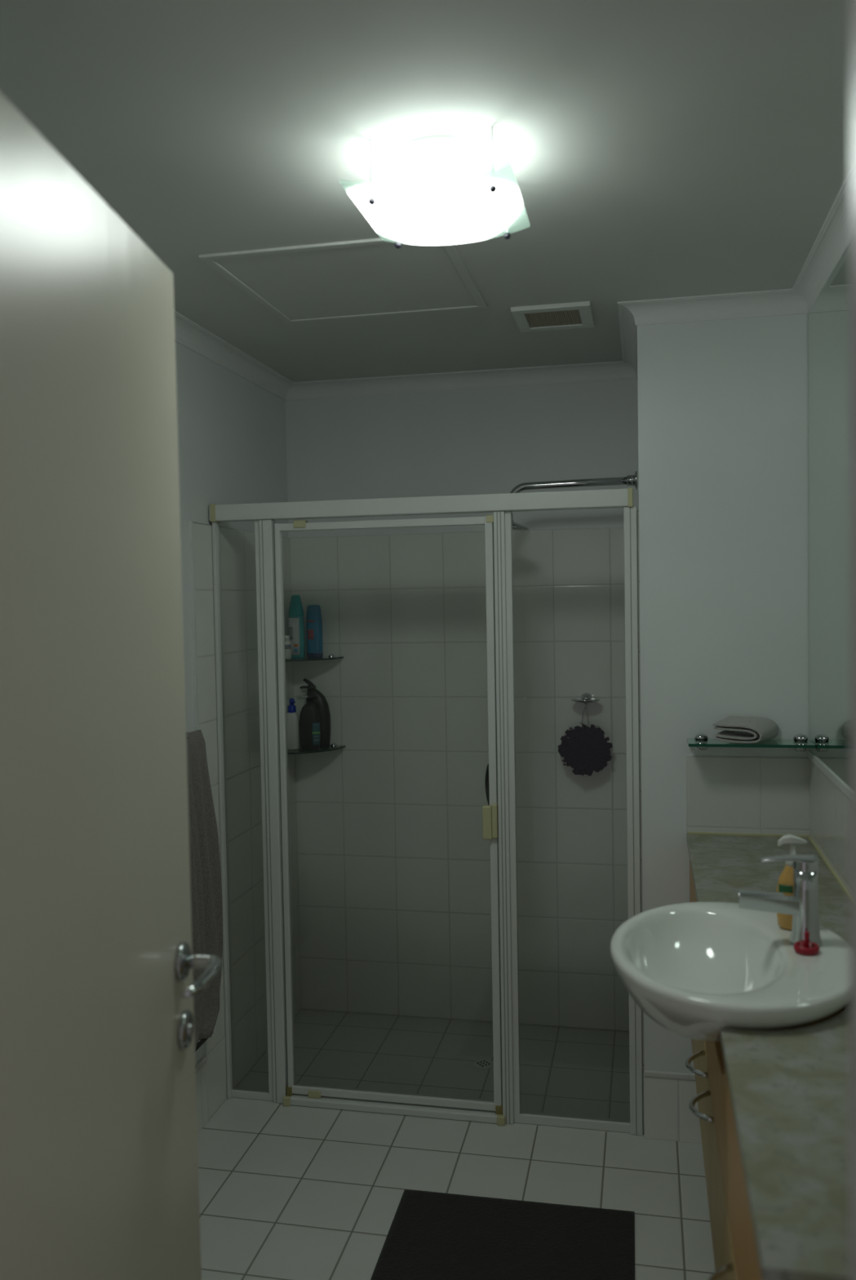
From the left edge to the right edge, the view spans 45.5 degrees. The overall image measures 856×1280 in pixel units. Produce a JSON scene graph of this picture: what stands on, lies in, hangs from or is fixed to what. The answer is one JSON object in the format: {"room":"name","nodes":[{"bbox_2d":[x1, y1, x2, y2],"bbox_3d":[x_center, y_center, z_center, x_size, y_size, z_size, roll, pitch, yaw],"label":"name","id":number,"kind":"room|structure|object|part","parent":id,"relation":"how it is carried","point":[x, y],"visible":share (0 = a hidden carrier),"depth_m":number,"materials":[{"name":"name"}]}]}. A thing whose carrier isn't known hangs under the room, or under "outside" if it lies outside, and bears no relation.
{"room":"bathroom","nodes":[
{"label":"bathroom","id":0,"kind":"room"},
{"bbox_2d":[175,342,301,1121],"bbox_3d":[-0.863,0.296,2.449,0.110,2.368,3.140,-1,2,12],"label":"wall","id":1,"kind":"structure","parent":0,"point":[232,431],"depth_m":3.31,"materials":[{"name":"paint"}]},
{"bbox_3d":[-0.671,0.548,3.100,0.010,1.804,0.119,-1,2,12],"label":"tile edge trim","id":2,"kind":"part","parent":1,"relation":"part of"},
{"bbox_2d":[195,1057,208,1133],"bbox_3d":[-0.881,1.397,2.068,0.013,0.200,2.061,-1,2,12],"label":"baseboard","id":3,"kind":"structure","parent":1,"relation":"attached to","point":[201,1067],"depth_m":3.04,"materials":[{"name":"tile"}]},
{"bbox_2d":[173,310,293,400],"bbox_3d":[-0.813,-0.861,2.394,0.052,0.055,2.925,-1,2,12],"label":"trim","id":4,"kind":"structure","parent":1,"relation":"attached to","point":[188,333],"depth_m":3.25,"materials":[{"name":"paint"}]},
{"bbox_2d":[0,0,849,382],"bbox_3d":[-0.045,-0.923,1.914,1.955,0.080,3.740,-1,2,12],"label":"ceiling","id":5,"kind":"structure","parent":0,"point":[651,149],"depth_m":1.77,"materials":[{"name":"paint"}]},
{"bbox_2d":[198,237,487,324],"bbox_3d":[-0.184,-0.910,2.599,0.588,0.016,0.596,-1,2,12],"label":"ceiling hatch","id":6,"kind":"object","parent":5,"relation":"attached to","point":[373,277],"visible":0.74,"depth_m":2.56,"materials":[{"name":"paint"}]},
{"bbox_3d":[-0.460,-0.905,2.658,0.024,0.011,0.548,-1,2,12],"label":"moulding","id":7,"kind":"part","parent":6,"relation":"part of","materials":[{"name":"paint"}]},
{"bbox_3d":[-0.243,-0.895,2.320,0.588,0.011,0.024,-1,2,12],"label":"moulding","id":8,"kind":"part","parent":6,"relation":"part of","materials":[{"name":"paint"}]},
{"bbox_3d":[-0.125,-0.920,2.878,0.588,0.011,0.024,-1,2,12],"label":"moulding","id":9,"kind":"part","parent":6,"relation":"part of","materials":[{"name":"paint"}]},
{"bbox_3d":[0.092,-0.910,2.540,0.024,0.011,0.548,-1,2,12],"label":"moulding","id":10,"kind":"part","parent":6,"relation":"part of","materials":[{"name":"paint"}]},
{"bbox_2d":[347,125,522,248],"bbox_3d":[0.022,-0.826,1.863,0.294,0.114,0.294,-1,2,12],"label":"ceiling lamp","id":11,"kind":"object","parent":5,"relation":"attached to","point":[465,207],"visible":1,"depth_m":1.84,"materials":[{"name":"white glass"}]},
{"bbox_3d":[-0.100,-0.826,1.792,0.004,0.101,0.004,-1,2,12],"label":"rod","id":12,"kind":"part","parent":11,"relation":"part of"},
{"bbox_3d":[-0.099,-0.771,1.794,0.013,0.013,0.013,-1,2,12],"label":"knob","id":13,"kind":"part","parent":11,"relation":"part of","materials":[{"name":"metal"}]},
{"bbox_3d":[-0.059,-0.783,2.025,0.013,0.013,0.013,-1,2,12],"label":"knob","id":14,"kind":"part","parent":11,"relation":"part of","materials":[{"name":"silver metal"}]},
{"bbox_3d":[-0.022,-0.839,1.872,0.042,0.042,0.063,-1,2,12],"label":"bulb","id":15,"kind":"part","parent":11,"relation":"part of","materials":[{"name":"white glass"}]},
{"bbox_3d":[0.023,-0.785,1.865,0.294,0.026,0.294,-1,2,12],"label":"glass plate","id":16,"kind":"part","parent":11,"relation":"part of","materials":[{"name":"white glass"}]},
{"bbox_3d":[0.066,-0.840,1.853,0.042,0.042,0.063,-1,2,12],"label":"bulb","id":17,"kind":"part","parent":11,"relation":"part of","materials":[{"name":"white glass"}]},
{"bbox_3d":[0.111,-0.829,1.750,0.004,0.100,0.004,-1,2,12],"label":"rod","id":18,"kind":"part","parent":11,"relation":"part of","materials":[{"name":"silver metal"}]},
{"bbox_3d":[0.112,-0.774,1.752,0.013,0.013,0.013,-1,2,12],"label":"knob","id":19,"kind":"part","parent":11,"relation":"part of","materials":[{"name":"metal"}]},
{"bbox_3d":[0.153,-0.838,1.976,0.004,0.101,0.004,-1,2,12],"label":"rod","id":20,"kind":"part","parent":11,"relation":"part of","materials":[{"name":"silver metal"}]},
{"bbox_3d":[0.154,-0.783,1.978,0.013,0.013,0.013,-1,2,12],"label":"knob","id":21,"kind":"part","parent":11,"relation":"part of","materials":[{"name":"silver metal"}]},
{"bbox_2d":[511,301,594,332],"bbox_3d":[0.361,-0.927,2.934,0.220,0.015,0.234,-1,2,12],"label":"ceiling vent","id":22,"kind":"object","parent":5,"relation":"in","point":[573,315],"visible":1,"depth_m":2.91,"materials":[{"name":"white plastic"}]},
{"bbox_2d":[524,309,582,327],"bbox_3d":[0.361,-0.926,2.934,0.152,0.005,0.166,-1,2,12],"label":"grille","id":23,"kind":"object","parent":22,"relation":"attached to","point":[558,317],"depth_m":2.94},
{"bbox_2d":[197,1008,715,1279],"bbox_3d":[-0.001,1.513,2.014,1.955,0.060,3.740,-1,2,12],"label":"floor","id":24,"kind":"structure","parent":0,"point":[291,1192],"depth_m":2.87,"materials":[{"name":"tile"}]},
{"bbox_2d":[208,487,643,1135],"bbox_3d":[-0.020,0.507,3.074,1.288,1.864,0.084,-1,2,12],"label":"shower door frame","id":25,"kind":"structure","parent":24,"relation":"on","point":[500,815],"depth_m":3.03,"materials":[{"name":"plastic"}]},
{"bbox_3d":[-0.641,0.539,3.196,0.011,1.812,0.036,-1,2,12],"label":"wall post","id":26,"kind":"part","parent":25,"relation":"part of","materials":[{"name":"white metal"}]},
{"bbox_3d":[-0.141,-0.346,3.054,0.634,0.023,0.024,-1,2,12],"label":"door rail","id":27,"kind":"part","parent":25,"relation":"part of","materials":[{"name":"white metal"}]},
{"bbox_3d":[-0.107,1.427,3.121,0.683,0.024,0.048,-1,2,12],"label":"sill","id":28,"kind":"part","parent":25,"relation":"part of","materials":[{"name":"white metal"}]},
{"bbox_3d":[-0.110,1.398,3.125,0.634,0.023,0.024,-1,2,12],"label":"door rail","id":29,"kind":"part","parent":25,"relation":"part of","materials":[{"name":"white metal"}]},
{"bbox_3d":[-0.044,-0.397,3.027,1.278,0.050,0.050,-1,2,12],"label":"rail","id":30,"kind":"part","parent":25,"relation":"part of","materials":[{"name":"white metal"}]},
{"bbox_3d":[0.183,0.429,3.044,0.024,0.136,0.054,-3,3,-33],"label":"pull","id":31,"kind":"part","parent":25,"relation":"part of","materials":[{"name":"silver metal"}]},
{"bbox_3d":[0.591,0.527,2.935,0.036,1.812,0.036,-1,2,12],"label":"wall post","id":32,"kind":"part","parent":25,"relation":"part of","materials":[{"name":"white metal"}]},
{"bbox_2d":[472,1058,493,1069],"bbox_3d":[0.186,1.420,3.424,0.072,0.003,0.072,-1,2,12],"label":"floor drain","id":33,"kind":"object","parent":24,"relation":"on","point":[483,1064],"visible":0.95,"depth_m":3.42,"materials":[{"name":"silver metal"}]},
{"bbox_2d":[370,1189,635,1279],"bbox_3d":[0.146,1.466,2.213,0.596,0.011,0.875,-1,2,11],"label":"bath mat","id":34,"kind":"object","parent":24,"relation":"on","point":[431,1235],"visible":1,"depth_m":2.46,"materials":[{"name":"black fabric"}]},
{"bbox_2d":[285,379,639,1031],"bbox_3d":[0.179,0.222,3.776,1.398,2.368,0.108,-1,2,12],"label":"wall","id":35,"kind":"structure","parent":0,"point":[394,857],"depth_m":3.74,"materials":[{"name":"tile"}]},
{"bbox_2d":[284,653,343,661],"bbox_3d":[-0.434,0.069,3.741,0.200,0.022,0.200,-1,2,12],"label":"corner shelf","id":36,"kind":"object","parent":35,"relation":"attached to","point":[331,657],"visible":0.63,"depth_m":3.72,"materials":[{"name":"clear glass"}]},
{"bbox_2d":[284,635,291,658],"bbox_3d":[-0.515,0.026,3.721,0.035,0.085,0.034,-1,2,12],"label":"bottle","id":37,"kind":"object","parent":36,"relation":"on","point":[287,642],"visible":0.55,"depth_m":3.71,"materials":[{"name":"white plastic"}]},
{"bbox_2d":[288,595,305,657],"bbox_3d":[-0.485,-0.049,3.759,0.060,0.231,0.043,-1,2,12],"label":"shampoo bottle","id":38,"kind":"object","parent":36,"relation":"on","point":[295,620],"visible":0.93,"depth_m":3.74,"materials":[{"name":"teal plastic"}]},
{"bbox_3d":[-0.434,0.070,3.741,0.200,0.006,0.200,-1,2,12],"label":"glass","id":39,"kind":"part","parent":36,"relation":"part of","materials":[{"name":"clear glass"}]},
{"bbox_2d":[306,604,323,657],"bbox_3d":[-0.419,-0.032,3.767,0.061,0.194,0.041,-1,2,12],"label":"bottle","id":40,"kind":"object","parent":36,"relation":"on","point":[313,617],"visible":1,"depth_m":3.75,"materials":[{"name":"blue plastic"}]},
{"bbox_2d":[287,742,345,754],"bbox_3d":[-0.428,0.402,3.755,0.200,0.022,0.200,-1,2,12],"label":"corner shelf","id":41,"kind":"object","parent":35,"relation":"attached to","point":[333,746],"visible":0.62,"depth_m":3.75,"materials":[{"name":"clear glass"}]},
{"bbox_2d":[286,697,300,749],"bbox_3d":[-0.499,0.308,3.752,0.053,0.187,0.043,-1,2,12],"label":"lotion bottle","id":42,"kind":"object","parent":41,"relation":"on","point":[292,717],"visible":0.94,"depth_m":3.74,"materials":[{"name":"white plastic"}]},
{"bbox_2d":[298,702,320,750],"bbox_3d":[-0.432,0.316,3.737,0.082,0.170,0.046,-1,2,12],"label":"wash bottle","id":43,"kind":"object","parent":41,"relation":"on","point":[309,722],"visible":1,"depth_m":3.72,"materials":[{"name":"black plastic"}]},
{"bbox_2d":[300,678,330,748],"bbox_3d":[-0.416,0.269,3.783,0.111,0.258,0.052,-1,2,12],"label":"bottle","id":44,"kind":"object","parent":41,"relation":"on","point":[314,696],"visible":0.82,"depth_m":3.76,"materials":[{"name":"black plastic"}]},
{"bbox_2d":[285,360,637,400],"bbox_3d":[0.094,-0.929,3.669,1.298,0.055,0.052,-1,2,12],"label":"trim","id":45,"kind":"structure","parent":35,"relation":"attached to","point":[606,371],"depth_m":3.67,"materials":[{"name":"paint"}]},
{"bbox_2d":[570,693,600,708],"bbox_3d":[0.554,0.215,3.590,0.104,0.050,0.100,-1,2,12],"label":"soap dish","id":46,"kind":"object","parent":35,"relation":"attached to","point":[586,698],"visible":1,"depth_m":3.60,"materials":[{"name":"silver metal"}]},
{"bbox_2d":[558,708,613,776],"bbox_3d":[0.551,0.357,3.579,0.191,0.240,0.136,-1,2,12],"label":"sponge","id":47,"kind":"object","parent":46,"relation":"hanging from","point":[586,749],"visible":1,"depth_m":3.54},
{"bbox_3d":[0.551,0.285,3.584,0.022,0.096,0.022,-3,3,-32],"label":"cord","id":48,"kind":"part","parent":47,"relation":"part of","materials":[{"name":"white fabric"}]},
{"bbox_3d":[0.553,0.214,3.582,0.104,0.013,0.083,-1,2,12],"label":"dish","id":49,"kind":"part","parent":46,"relation":"part of","materials":[{"name":"silver metal"}]},
{"bbox_2d":[636,313,809,1133],"bbox_3d":[0.949,0.232,3.192,0.563,2.368,0.732,-1,2,12],"label":"wall","id":50,"kind":"structure","parent":0,"point":[722,516],"depth_m":2.83,"materials":[{"name":"paint"}]},
{"bbox_2d":[510,471,637,531],"bbox_3d":[0.428,-0.444,3.288,0.482,0.178,0.140,-1,2,12],"label":"shower","id":51,"kind":"object","parent":50,"relation":"attached to","point":[630,480],"visible":0.68,"depth_m":3.27,"materials":[{"name":"silver metal"}]},
{"bbox_2d":[617,303,637,377],"bbox_3d":[0.628,-0.919,3.185,0.052,0.055,0.778,-1,2,12],"label":"trim","id":52,"kind":"structure","parent":50,"relation":"attached to","point":[628,329],"depth_m":3.12,"materials":[{"name":"paint"}]},
{"bbox_2d":[644,1069,702,1143],"bbox_3d":[0.846,1.331,2.888,0.459,0.200,0.013,-1,2,12],"label":"baseboard","id":53,"kind":"structure","parent":50,"relation":"attached to","point":[668,1095],"depth_m":2.92,"materials":[{"name":"tile"}]},
{"bbox_2d":[617,288,808,325],"bbox_3d":[0.776,-0.906,2.783,0.509,0.055,0.052,-1,2,12],"label":"trim","id":54,"kind":"structure","parent":50,"relation":"attached to","point":[783,301],"depth_m":2.79,"materials":[{"name":"paint"}]},
{"bbox_2d":[687,733,815,751],"bbox_3d":[0.874,0.281,2.779,0.324,0.048,0.122,-1,2,12],"label":"glass shelf","id":55,"kind":"object","parent":50,"relation":"attached to","point":[800,744],"visible":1,"depth_m":2.76,"materials":[{"name":"clear glass"}]},
{"bbox_2d":[713,715,778,743],"bbox_3d":[0.865,0.243,2.779,0.180,0.064,0.095,-1,2,12],"label":"folded flannel","id":56,"kind":"object","parent":55,"relation":"on","point":[760,729],"visible":1,"depth_m":2.76,"materials":[{"name":"white fabric"}]},
{"bbox_3d":[0.873,0.280,2.773,0.324,0.008,0.110,-1,2,12],"label":"glass","id":57,"kind":"part","parent":55,"relation":"part of","materials":[{"name":"clear glass"}]},
{"bbox_2d":[809,759,850,893],"bbox_3d":[0.858,0.296,1.662,0.106,2.368,2.314,-1,2,12],"label":"wall","id":58,"kind":"structure","parent":0,"point":[829,806],"depth_m":2.48,"materials":[{"name":"paint"}]},
{"bbox_2d":[685,859,850,1279],"bbox_3d":[0.679,0.888,1.939,0.357,0.566,1.881,-1,2,12],"label":"vanity cabinet","id":59,"kind":"object","parent":58,"relation":"attached to","point":[734,1242],"visible":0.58,"depth_m":1.71,"materials":[{"name":"brown wood"}]},
{"bbox_3d":[0.706,0.996,2.673,0.018,0.290,0.442,-1,2,12],"label":"door","id":60,"kind":"part","parent":59,"relation":"part of","materials":[{"name":"brown wood"}]},
{"bbox_3d":[0.561,0.885,2.132,0.045,0.014,0.116,-1,2,12],"label":"handle","id":61,"kind":"part","parent":59,"relation":"part of","materials":[{"name":"silver metal"}]},
{"bbox_3d":[0.524,0.893,1.957,0.045,0.014,0.116,-1,2,12],"label":"handle","id":62,"kind":"part","parent":59,"relation":"part of","materials":[{"name":"silver metal"}]},
{"bbox_3d":[0.614,1.015,2.239,0.018,0.290,0.438,-1,2,12],"label":"door","id":63,"kind":"part","parent":59,"relation":"part of","materials":[{"name":"brown wood"}]},
{"bbox_3d":[0.516,1.036,1.774,0.018,0.290,0.504,-1,2,12],"label":"door","id":64,"kind":"part","parent":59,"relation":"part of","materials":[{"name":"brown wood"}]},
{"bbox_3d":[0.414,0.916,1.439,0.045,0.014,0.116,-1,2,12],"label":"handle","id":65,"kind":"part","parent":59,"relation":"part of","materials":[{"name":"silver metal"}]},
{"bbox_3d":[0.413,1.058,1.289,0.018,0.290,0.481,-1,2,12],"label":"door","id":66,"kind":"part","parent":59,"relation":"part of","materials":[{"name":"brown wood"}]},
{"bbox_2d":[686,831,851,1279],"bbox_3d":[0.693,0.593,1.917,0.329,0.025,1.898,-1,2,12],"label":"countertop","id":67,"kind":"structure","parent":59,"relation":"on","point":[790,1090],"depth_m":1.34,"materials":[{"name":"stone"}]},
{"bbox_2d":[610,902,850,1041],"bbox_3d":[0.547,0.627,1.837,0.437,0.155,0.560,-1,2,12],"label":"basin","id":68,"kind":"object","parent":67,"relation":"in","point":[696,970],"visible":0.96,"depth_m":1.84,"materials":[{"name":"white ceramic"}]},
{"bbox_2d":[737,854,822,946],"bbox_3d":[0.638,0.468,1.850,0.145,0.157,0.056,-1,2,12],"label":"mixer tap","id":69,"kind":"object","parent":68,"relation":"on","point":[803,904],"visible":0.98,"depth_m":1.83,"materials":[{"name":"silver metal"}]},
{"bbox_3d":[0.618,0.478,1.855,0.105,0.040,0.034,-1,2,12],"label":"spout","id":70,"kind":"part","parent":69,"relation":"part of","materials":[{"name":"silver metal"}]},
{"bbox_3d":[0.651,0.396,1.844,0.098,0.013,0.036,-1,2,12],"label":"lever","id":71,"kind":"part","parent":69,"relation":"part of","materials":[{"name":"silver metal"}]},
{"bbox_2d":[777,834,807,929],"bbox_3d":[0.688,0.455,1.924,0.058,0.175,0.045,-1,2,12],"label":"wash bottle","id":72,"kind":"object","parent":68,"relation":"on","point":[786,880],"visible":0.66,"depth_m":1.91,"materials":[{"name":"yellow plastic"}]},
{"bbox_2d":[794,931,819,955],"bbox_3d":[0.666,0.532,1.798,0.043,0.033,0.043,-1,2,12],"label":"plug","id":73,"kind":"object","parent":68,"relation":"on","point":[806,947],"visible":1,"depth_m":1.79,"materials":[{"name":"red rubber"}]},
{"bbox_3d":[0.670,0.530,1.805,0.009,0.030,0.009,-1,2,12],"label":"plug stem","id":74,"kind":"part","parent":73,"relation":"part of","materials":[{"name":"red plastic"}]},
{"bbox_2d":[792,171,849,311],"bbox_3d":[0.778,-0.861,1.686,0.052,0.055,2.199,-1,2,12],"label":"trim","id":75,"kind":"structure","parent":58,"relation":"attached to","point":[833,240],"depth_m":2.36,"materials":[{"name":"paint"}]},
{"bbox_2d":[808,242,850,799],"bbox_3d":[0.837,-0.237,1.836,0.010,1.204,1.932,-1,2,12],"label":"wall mirror","id":76,"kind":"object","parent":58,"relation":"attached to","point":[828,317],"visible":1,"depth_m":2.45,"materials":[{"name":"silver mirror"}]},
{"bbox_3d":[-0.274,0.353,0.779,1.755,2.368,0.115,-1,2,12],"label":"wall","id":77,"kind":"structure","parent":0,"visible":0},
{"bbox_2d":[0,92,222,1279],"bbox_3d":[-0.402,0.486,1.220,0.172,2.048,0.725,-1,2,3],"label":"door","id":78,"kind":"structure","parent":77,"relation":"in","point":[99,1156],"depth_m":1.18,"materials":[{"name":"paint"}]},
{"bbox_3d":[-0.333,0.479,1.457,0.060,0.021,0.136,-1,2,3],"label":"lever","id":79,"kind":"part","parent":78,"relation":"part of","materials":[{"name":"silver metal"}]},
{"bbox_2d":[849,0,855,1279],"bbox_3d":[-0.066,0.465,0.741,0.875,2.140,0.141,-1,2,12],"label":"trim","id":80,"kind":"structure","parent":77,"relation":"attached to","point":[852,2],"depth_m":0.65,"materials":[{"name":"paint"}]},
{"bbox_3d":[-0.740,0.284,2.663,0.061,0.040,0.570,-1,2,12],"label":"towel rail","id":81,"kind":"object","parent":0,"visible":0},
{"bbox_2d":[186,729,222,1051],"bbox_3d":[-0.669,0.702,2.796,0.060,0.874,0.428,-1,2,12],"label":"bath towel","id":82,"kind":"object","parent":81,"relation":"hanging from","point":[206,886],"visible":0.38,"depth_m":2.91,"materials":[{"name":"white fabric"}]}
]}

